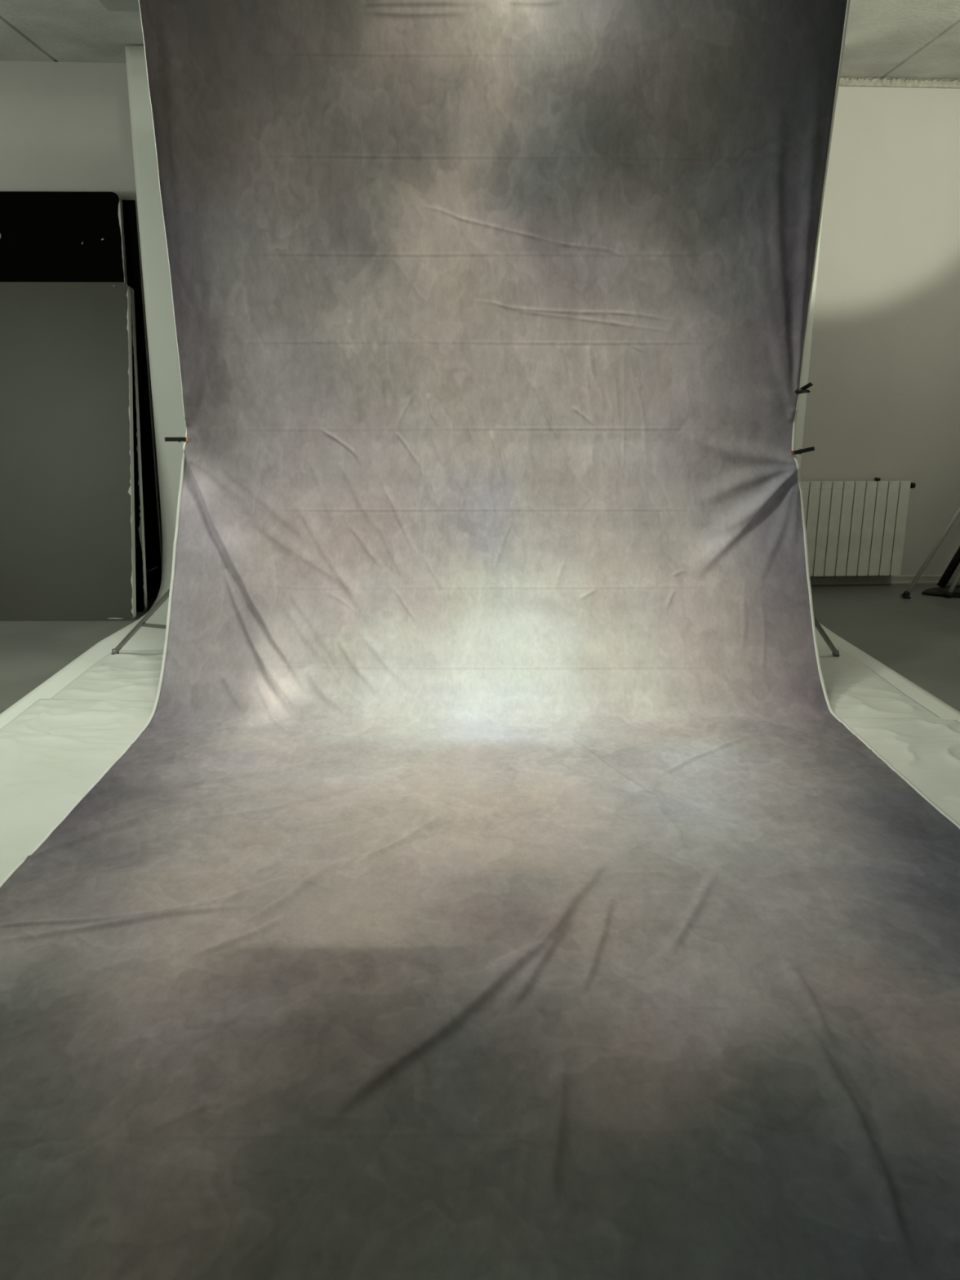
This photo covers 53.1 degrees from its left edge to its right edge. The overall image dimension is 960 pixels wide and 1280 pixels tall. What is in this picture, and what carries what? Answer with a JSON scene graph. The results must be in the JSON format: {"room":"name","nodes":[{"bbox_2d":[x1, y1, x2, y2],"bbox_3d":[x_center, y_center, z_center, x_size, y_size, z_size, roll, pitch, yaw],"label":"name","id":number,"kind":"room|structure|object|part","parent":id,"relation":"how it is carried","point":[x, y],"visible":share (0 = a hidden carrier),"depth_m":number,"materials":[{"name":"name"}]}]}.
{"room":"studio","nodes":[
{"label":"studio","id":0,"kind":"room"},
{"bbox_2d":[0,60,959,576],"bbox_3d":[-0.148,-1.988,6.518,8.669,3.310,0.200,-1,15,-4],"label":"wall","id":1,"kind":"structure","parent":0,"point":[882,402],"depth_m":6.44,"materials":[{"name":"paint"}]},
{"bbox_2d":[800,477,915,576],"bbox_3d":[2.465,-0.802,6.834,1.200,0.686,0.132,-1,15,-4],"label":"radiator","id":2,"kind":"object","parent":1,"relation":"attached to","point":[857,527],"visible":0.63,"depth_m":6.78,"materials":[{"name":"metal"}]},
{"bbox_3d":[2.489,-0.801,6.859,1.010,0.612,0.008,-1,15,-4],"label":"plate","id":3,"kind":"part","parent":2,"relation":"part of","materials":[{"name":"white metal"}]},
{"bbox_2d":[809,574,959,585],"bbox_3d":[2.301,-0.431,6.982,3.354,0.062,0.016,-1,15,-4],"label":"baseboard","id":4,"kind":"structure","parent":1,"relation":"attached to","point":[901,579],"depth_m":7.01,"materials":[{"name":"paint"}]},
{"bbox_2d":[839,77,959,88],"bbox_3d":[2.451,-3.576,6.151,3.054,0.051,0.025,-1,15,-4],"label":"trim","id":5,"kind":"structure","parent":1,"relation":"attached to","point":[844,82],"depth_m":6.16,"materials":[{"name":"paint"}]},
{"bbox_2d":[0,582,959,714],"bbox_3d":[-0.072,0.870,2.507,8.650,0.150,10.000,0,15,-1],"label":"floor","id":6,"kind":"structure","parent":0,"point":[917,637],"depth_m":5.57,"materials":[{"name":"paint"}]},
{"bbox_2d":[0,191,127,284],"bbox_3d":[-2.838,-1.490,6.123,1.255,2.555,0.259,0,15,-1],"label":"board","id":7,"kind":"object","parent":6,"relation":"on","point":[46,236],"visible":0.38,"depth_m":5.92,"materials":[{"name":"black paint"}]},
{"bbox_2d":[0,281,136,621],"bbox_3d":[-2.764,-1.152,5.915,1.234,2.024,0.519,0,15,-1],"label":"board","id":8,"kind":"object","parent":6,"relation":"on","point":[68,548],"visible":1,"depth_m":5.89,"materials":[{"name":"grey paint"}]},
{"bbox_2d":[129,286,147,611],"bbox_3d":[-2.765,-1.184,6.052,1.235,2.005,0.340,0,15,-1],"label":"board","id":9,"kind":"object","parent":6,"relation":"on","point":[140,567],"visible":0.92,"depth_m":6.07,"materials":[{"name":"black paint"}]},
{"bbox_2d":[121,200,162,599],"bbox_3d":[-2.703,-1.504,6.235,1.128,2.518,0.147,0,15,-1],"label":"board","id":10,"kind":"object","parent":6,"relation":"on","point":[153,544],"visible":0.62,"depth_m":6.24,"materials":[{"name":"black paint"}]},
{"bbox_2d":[0,45,959,728],"bbox_3d":[0.041,-1.169,3.455,4.358,3.294,5.371,0,15,-1],"label":"paper sweep","id":11,"kind":"object","parent":6,"relation":"on","point":[165,373],"visible":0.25,"depth_m":5.82,"materials":[{"name":"white paper"}]},
{"bbox_2d":[0,698,959,881],"bbox_3d":[0.039,0.663,2.920,4.092,0.025,3.200,0,15,-1],"label":"plastic sheet","id":12,"kind":"object","parent":11,"relation":"on","point":[53,751],"visible":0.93,"depth_m":3.75,"materials":[{"name":"white plastic"}]},
{"bbox_2d":[0,0,959,1279],"bbox_3d":[0.086,-0.864,2.729,3.001,3.061,3.519,0,15,-1],"label":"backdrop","id":13,"kind":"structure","parent":12,"relation":"on","point":[492,870],"depth_m":3.78,"materials":[{"name":"fabric"}]},
{"bbox_2d":[164,435,188,442],"bbox_3d":[-1.400,-0.927,4.432,0.106,0.029,0.024,-1,15,-5],"label":"clamp","id":14,"kind":"object","parent":13,"relation":"attached to","point":[180,439],"visible":1,"depth_m":4.42,"materials":[{"name":"black plastic"}]},
{"bbox_3d":[-1.403,-0.925,4.426,0.100,0.018,0.010,-2,15,-6],"label":"lever","id":15,"kind":"part","parent":14,"relation":"part of","materials":[{"name":"black plastic"}]},
{"bbox_2d":[791,446,814,455],"bbox_3d":[1.508,-0.883,4.485,0.108,0.041,0.025,0,15,0],"label":"clamp","id":16,"kind":"object","parent":13,"relation":"attached to","point":[799,451],"visible":1,"depth_m":4.47,"materials":[{"name":"black plastic"}]},
{"bbox_2d":[795,382,813,394],"bbox_3d":[1.485,-1.153,4.396,0.037,0.054,0.109,-3,15,-12],"label":"clamp","id":17,"kind":"object","parent":13,"relation":"attached to","point":[803,389],"visible":1,"depth_m":4.38,"materials":[{"name":"black plastic"}]},
{"bbox_3d":[1.478,-1.135,4.394,0.018,0.022,0.100,27,-6,-15],"label":"lever","id":18,"kind":"part","parent":17,"relation":"part of","materials":[{"name":"black plastic"}]},
{"bbox_3d":[1.488,-1.157,4.397,0.018,0.022,0.100,27,-6,-15],"label":"lever","id":19,"kind":"part","parent":17,"relation":"part of","materials":[{"name":"black plastic"}]},
{"bbox_2d":[50,647,940,718],"bbox_3d":[0.001,0.188,4.713,3.999,0.024,1.170,0,15,-1],"label":"plastic sheet","id":20,"kind":"object","parent":11,"relation":"on","point":[853,690],"visible":0.22,"depth_m":4.61,"materials":[{"name":"white plastic"}]},
{"bbox_2d":[111,588,839,656],"bbox_3d":[-0.026,-1.369,4.595,3.900,3.111,0.499,0,15,-1],"label":"stand","id":21,"kind":"object","parent":20,"relation":"on","point":[142,623],"visible":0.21,"depth_m":5.03,"materials":[{"name":"metal"}]},
{"bbox_3d":[-1.625,-0.208,4.920,0.745,0.652,0.024,7,16,24],"label":"leg","id":22,"kind":"part","parent":21,"relation":"part of","materials":[{"name":"metal"}]},
{"bbox_3d":[1.644,-0.210,4.929,0.580,0.650,0.024,-7,16,-25],"label":"leg","id":23,"kind":"part","parent":21,"relation":"part of","materials":[{"name":"metal"}]},
{"bbox_2d":[900,505,959,599],"bbox_3d":[3.393,-1.147,6.418,1.028,1.767,0.320,0,15,-1],"label":"stand","id":24,"kind":"object","parent":6,"relation":"on","point":[953,590],"visible":0.99,"depth_m":6.55,"materials":[{"name":"black metal"}]},
{"bbox_3d":[3.409,-0.331,6.636,0.686,0.043,0.320,0,15,-1],"label":"plate","id":25,"kind":"part","parent":24,"relation":"part of","materials":[{"name":"black plastic"}]},
{"bbox_3d":[3.521,-1.025,6.418,0.653,1.443,0.031,-2,15,-7],"label":"leg","id":26,"kind":"part","parent":24,"relation":"part of","materials":[{"name":"silver metal"}]},
{"bbox_2d":[0,0,959,79],"bbox_3d":[-0.072,-2.474,1.617,8.650,0.150,10.000,0,15,-1],"label":"ceiling","id":27,"kind":"structure","parent":0,"point":[904,39],"depth_m":5.39,"materials":[{"name":"white paint"}]},
{"bbox_2d":[98,0,139,11],"bbox_3d":[-1.442,-3.087,4.427,0.795,0.110,0.690,0,15,-1],"label":"ceiling light","id":28,"kind":"object","parent":27,"relation":"attached to","point":[110,5],"depth_m":4.69,"materials":[{"name":"paint"}]}
]}

